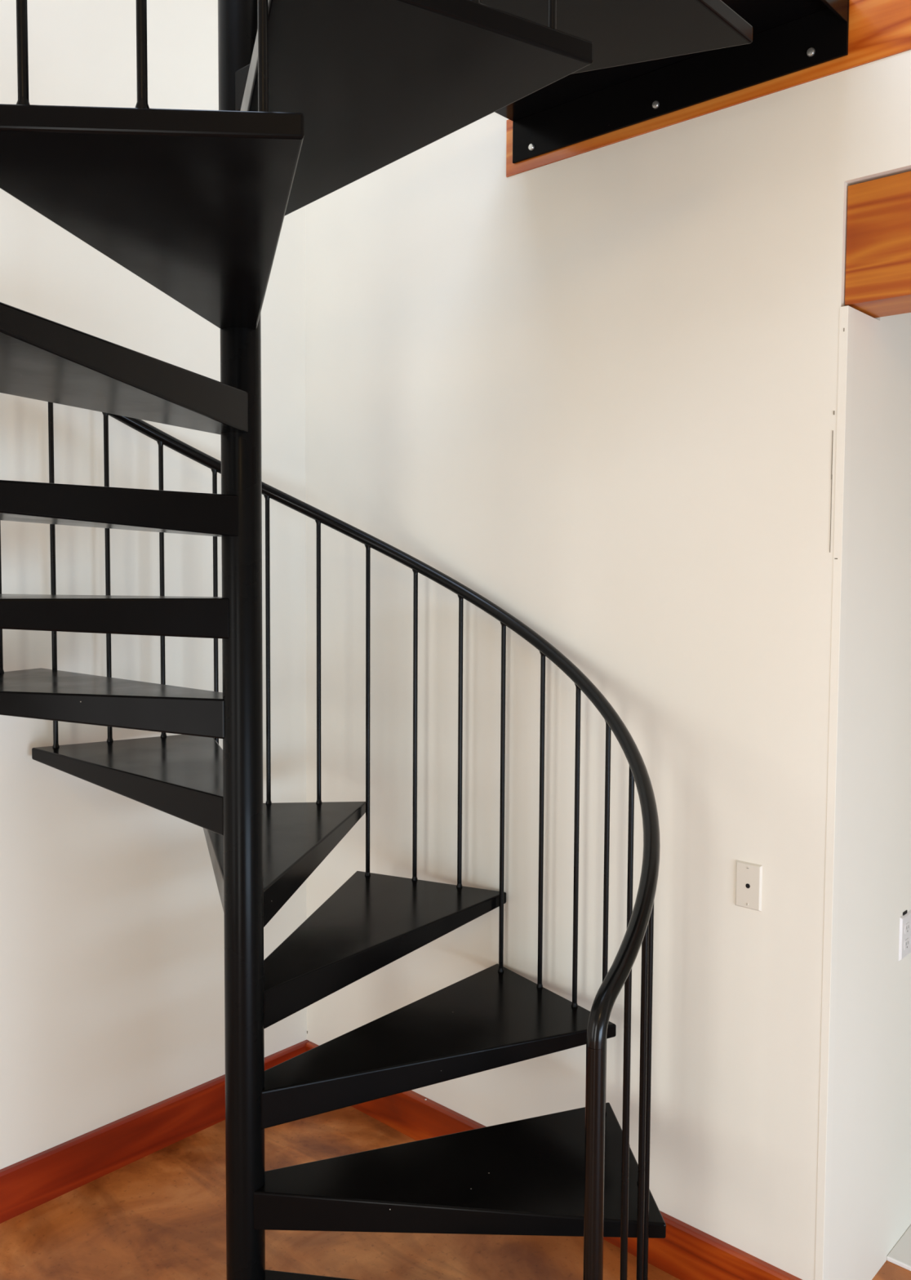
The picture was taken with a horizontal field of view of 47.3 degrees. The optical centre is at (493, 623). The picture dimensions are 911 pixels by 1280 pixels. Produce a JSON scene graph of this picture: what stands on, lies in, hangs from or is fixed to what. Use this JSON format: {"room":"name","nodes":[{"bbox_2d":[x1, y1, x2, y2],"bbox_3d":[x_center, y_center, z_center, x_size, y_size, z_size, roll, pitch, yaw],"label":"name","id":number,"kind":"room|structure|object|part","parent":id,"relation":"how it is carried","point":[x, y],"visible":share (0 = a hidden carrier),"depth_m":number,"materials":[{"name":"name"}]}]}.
{"room":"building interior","nodes":[
{"label":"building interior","id":0,"kind":"room"},
{"bbox_2d":[0,0,306,1169],"bbox_3d":[-2.010,-0.746,1.747,0.150,4.600,4.470,3,4,41],"label":"wall","id":1,"kind":"structure","parent":0,"point":[112,923],"depth_m":2.81,"materials":[{"name":"paint"}]},
{"bbox_2d":[0,1040,309,1223],"bbox_3d":[-2.019,1.493,1.752,0.019,0.128,4.300,3,4,41],"label":"baseboard","id":2,"kind":"structure","parent":1,"relation":"attached to","point":[28,1184],"depth_m":2.85,"materials":[{"name":"red wood"}]},
{"bbox_2d":[0,1106,910,1279],"bbox_3d":[0.678,1.654,1.285,5.000,0.100,7.450,3,4,41],"label":"floor","id":3,"kind":"structure","parent":0,"point":[161,1215],"depth_m":2.57,"materials":[{"name":"wood"}]},
{"bbox_2d":[0,0,848,1279],"bbox_3d":[-0.497,-0.376,2.047,1.702,3.852,1.704,3,4,41],"label":"spiral staircase","id":4,"kind":"structure","parent":3,"relation":"on","point":[317,97],"depth_m":2.03,"materials":[{"name":"black metal"}]},
{"bbox_3d":[-0.496,-0.678,2.029,1.656,2.631,1.656,3,4,41],"label":"handrail","id":5,"kind":"part","parent":4,"relation":"part of","materials":[{"name":"black metal"}]},
{"bbox_3d":[0.158,1.120,1.665,0.031,0.909,0.031,3,4,41],"label":"newel post","id":6,"kind":"part","parent":4,"relation":"part of","materials":[{"name":"black metal"}]},
{"bbox_2d":[304,49,910,1279],"bbox_3d":[2.165,-0.773,2.824,4.700,4.600,3.002,3,4,41],"label":"wall","id":7,"kind":"structure","parent":0,"point":[593,393],"depth_m":2.45,"materials":[{"name":"paint"}]},
{"bbox_2d":[306,1041,802,1279],"bbox_3d":[0.046,1.452,2.785,1.719,0.128,0.019,3,4,41],"label":"baseboard","id":8,"kind":"structure","parent":7,"relation":"attached to","point":[686,1252],"depth_m":2.46,"materials":[{"name":"red wood"}]},
{"bbox_2d":[506,0,910,177],"bbox_3d":[1.463,-1.144,1.450,3.774,0.143,0.043,3,4,41],"label":"fascia board","id":9,"kind":"object","parent":7,"relation":"attached to","point":[878,29],"visible":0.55,"depth_m":2.13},
{"bbox_2d":[735,859,762,911],"bbox_3d":[0.562,0.581,2.297,0.063,0.103,0.007,3,4,41],"label":"cable wall plate","id":10,"kind":"object","parent":7,"relation":"attached to","point":[748,882],"visible":1,"depth_m":2.29,"materials":[{"name":"beige plastic"}]},
{"bbox_2d":[814,305,854,1279],"bbox_3d":[0.712,0.453,2.182,0.018,2.199,0.031,3,4,41],"label":"trim","id":11,"kind":"structure","parent":7,"relation":"attached to","point":[846,342],"depth_m":2.17,"materials":[{"name":"paint"}]},
{"bbox_2d":[844,170,910,318],"bbox_3d":[1.355,-0.738,1.654,1.570,0.239,0.148,3,4,41],"label":"timber beam","id":12,"kind":"structure","parent":7,"relation":"attached to","point":[878,254],"depth_m":2.08,"materials":[{"name":"orange wood"}]},
{"bbox_2d":[886,1225,910,1271],"bbox_3d":[2.366,1.519,2.941,1.558,0.012,2.528,3,4,41],"label":"countertop","id":13,"kind":"structure","parent":7,"relation":"attached to","point":[900,1254],"depth_m":2.52,"materials":[{"name":"white"}]},
{"bbox_2d":[898,910,910,960],"bbox_3d":[1.006,0.749,2.518,0.008,0.114,0.112,3,4,41],"label":"outlet wall plate","id":14,"kind":"object","parent":7,"relation":"attached to","point":[904,939],"visible":1,"depth_m":2.49,"materials":[{"name":"white plastic"}]},
{"bbox_2d":[904,937,909,950],"bbox_3d":[0.994,0.773,2.501,0.002,0.025,0.031,3,4,41],"label":"receptacle","id":15,"kind":"object","parent":14,"relation":"attached to","point":[906,940],"depth_m":2.50,"materials":[{"name":"grey plastic"}]},
{"bbox_2d":[904,922,910,933],"bbox_3d":[0.994,0.734,2.499,0.002,0.025,0.031,3,4,41],"label":"receptacle","id":16,"kind":"object","parent":14,"relation":"attached to","point":[907,925],"depth_m":2.50,"materials":[{"name":"grey plastic"}]}
]}

